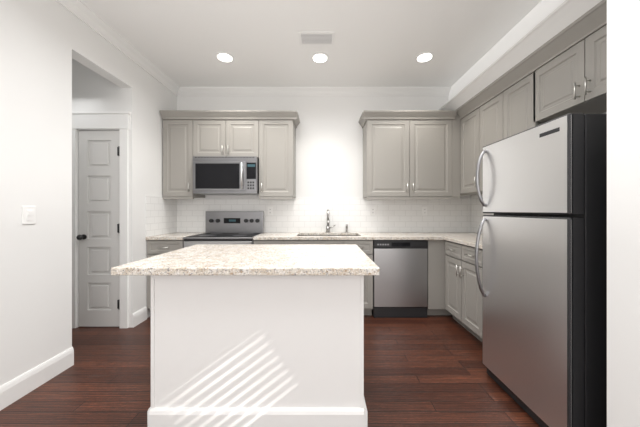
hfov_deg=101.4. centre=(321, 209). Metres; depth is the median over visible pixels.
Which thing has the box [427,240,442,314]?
base cabinet
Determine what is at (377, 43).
ceiling
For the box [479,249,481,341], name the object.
base cabinet
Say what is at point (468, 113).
upper cabinet
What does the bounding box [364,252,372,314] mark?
base cabinet
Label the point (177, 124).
upper cabinet
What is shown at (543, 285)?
refrigerator
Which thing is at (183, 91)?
crown molding
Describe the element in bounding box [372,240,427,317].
dishwasher
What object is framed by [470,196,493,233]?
tile backsplash
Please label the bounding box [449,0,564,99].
crown molding
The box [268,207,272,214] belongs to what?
electrical outlet
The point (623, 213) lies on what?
wall
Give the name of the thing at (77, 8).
crown molding
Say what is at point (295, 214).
tile backsplash
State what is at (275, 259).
island countertop
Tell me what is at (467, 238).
countertop
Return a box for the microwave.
[193,156,258,194]
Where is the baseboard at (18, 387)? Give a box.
[0,347,73,410]
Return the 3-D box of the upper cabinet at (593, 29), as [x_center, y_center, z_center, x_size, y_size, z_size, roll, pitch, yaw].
[1.864,-0.961,1.486,0.328,0.522,0.411,0,0,0]
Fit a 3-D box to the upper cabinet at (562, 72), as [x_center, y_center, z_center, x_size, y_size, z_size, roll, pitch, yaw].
[1.864,-0.961,1.901,0.328,0.522,0.418,0,0,0]
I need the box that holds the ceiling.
[80,0,541,86]
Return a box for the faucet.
[326,209,335,232]
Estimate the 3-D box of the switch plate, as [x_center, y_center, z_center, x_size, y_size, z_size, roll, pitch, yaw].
[-1.964,0.035,1.760,0.012,0.120,0.080,0,0,0]
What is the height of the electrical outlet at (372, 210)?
0.116 m
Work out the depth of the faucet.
3.42 m
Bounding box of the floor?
[0,315,540,426]
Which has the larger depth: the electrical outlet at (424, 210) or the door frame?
the electrical outlet at (424, 210)
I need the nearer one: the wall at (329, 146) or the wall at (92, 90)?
the wall at (92, 90)
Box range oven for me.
[183,211,263,247]
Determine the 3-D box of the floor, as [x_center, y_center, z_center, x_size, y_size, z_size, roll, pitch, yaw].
[-0.635,1.250,0.280,5.570,0.060,6.800,0,0,0]
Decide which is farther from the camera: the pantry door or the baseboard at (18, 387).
the pantry door
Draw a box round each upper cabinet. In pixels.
[160,110,204,197]
[192,110,259,157]
[259,110,295,197]
[359,110,459,198]
[460,100,481,194]
[476,80,499,191]
[500,56,539,139]
[536,20,606,123]
[580,0,606,103]
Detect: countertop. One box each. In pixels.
[111,244,379,274]
[146,232,204,239]
[253,232,481,239]
[443,236,481,248]
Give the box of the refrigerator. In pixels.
[475,113,606,426]
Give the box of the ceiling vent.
[298,31,334,44]
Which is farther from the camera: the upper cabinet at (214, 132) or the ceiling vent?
the upper cabinet at (214, 132)
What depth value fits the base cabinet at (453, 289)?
2.60 m
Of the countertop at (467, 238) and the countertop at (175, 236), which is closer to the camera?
the countertop at (467, 238)
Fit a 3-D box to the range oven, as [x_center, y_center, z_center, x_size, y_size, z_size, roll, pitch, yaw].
[-1.165,0.618,3.204,0.778,1.205,0.672,0,0,0]
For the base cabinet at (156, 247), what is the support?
on the floor
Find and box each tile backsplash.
[146,195,177,236]
[178,198,469,231]
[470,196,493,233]
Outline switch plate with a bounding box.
[22,206,35,223]
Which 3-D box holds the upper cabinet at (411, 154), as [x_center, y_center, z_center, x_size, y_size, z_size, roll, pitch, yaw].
[1.097,-0.668,3.359,1.201,1.067,0.398,0,0,0]
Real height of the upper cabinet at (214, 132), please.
0.558 m
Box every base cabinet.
[147,240,183,308]
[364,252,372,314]
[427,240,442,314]
[443,240,478,338]
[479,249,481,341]
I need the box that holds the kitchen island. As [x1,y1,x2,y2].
[147,275,366,426]
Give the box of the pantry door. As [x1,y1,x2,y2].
[76,131,119,326]
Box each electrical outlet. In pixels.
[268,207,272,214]
[370,207,374,214]
[422,207,426,214]
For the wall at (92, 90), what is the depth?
2.72 m
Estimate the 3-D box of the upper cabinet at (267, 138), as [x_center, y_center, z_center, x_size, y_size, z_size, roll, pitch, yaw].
[-0.565,-0.683,3.388,0.420,1.038,0.340,0,0,0]
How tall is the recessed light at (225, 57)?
0.012 m
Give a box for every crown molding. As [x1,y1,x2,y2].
[55,0,178,95]
[179,87,450,95]
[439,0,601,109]
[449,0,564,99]
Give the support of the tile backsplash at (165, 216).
attached to the wall at (36, 170)
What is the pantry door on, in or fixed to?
in the wall at (92, 90)
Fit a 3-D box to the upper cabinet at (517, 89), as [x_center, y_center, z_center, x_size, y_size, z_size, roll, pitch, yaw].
[1.864,-0.711,2.276,0.328,1.022,0.375,0,0,0]
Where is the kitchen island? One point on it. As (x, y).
(257, 350)
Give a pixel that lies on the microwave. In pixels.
(225, 175)
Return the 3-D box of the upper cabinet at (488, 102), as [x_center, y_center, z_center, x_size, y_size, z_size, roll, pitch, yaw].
[1.864,-0.711,2.647,0.328,1.022,0.367,0,0,0]
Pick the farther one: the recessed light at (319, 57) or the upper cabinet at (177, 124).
the upper cabinet at (177, 124)
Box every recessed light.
[215,52,233,62]
[311,52,328,62]
[415,52,433,62]
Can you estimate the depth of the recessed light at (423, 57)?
2.80 m
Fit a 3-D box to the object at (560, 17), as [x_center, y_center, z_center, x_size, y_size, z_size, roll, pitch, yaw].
[1.617,-1.286,2.316,0.098,0.128,2.328,0,0,0]
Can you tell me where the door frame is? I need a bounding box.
[72,111,130,327]
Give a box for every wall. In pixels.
[0,0,176,385]
[72,58,120,110]
[177,96,470,197]
[607,0,639,426]
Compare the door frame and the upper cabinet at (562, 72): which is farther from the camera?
the door frame
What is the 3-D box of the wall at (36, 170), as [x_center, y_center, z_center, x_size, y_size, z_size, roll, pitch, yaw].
[-2.030,-0.210,0.280,0.120,2.860,6.560,0,0,0]
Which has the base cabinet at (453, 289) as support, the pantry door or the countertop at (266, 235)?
the countertop at (266, 235)

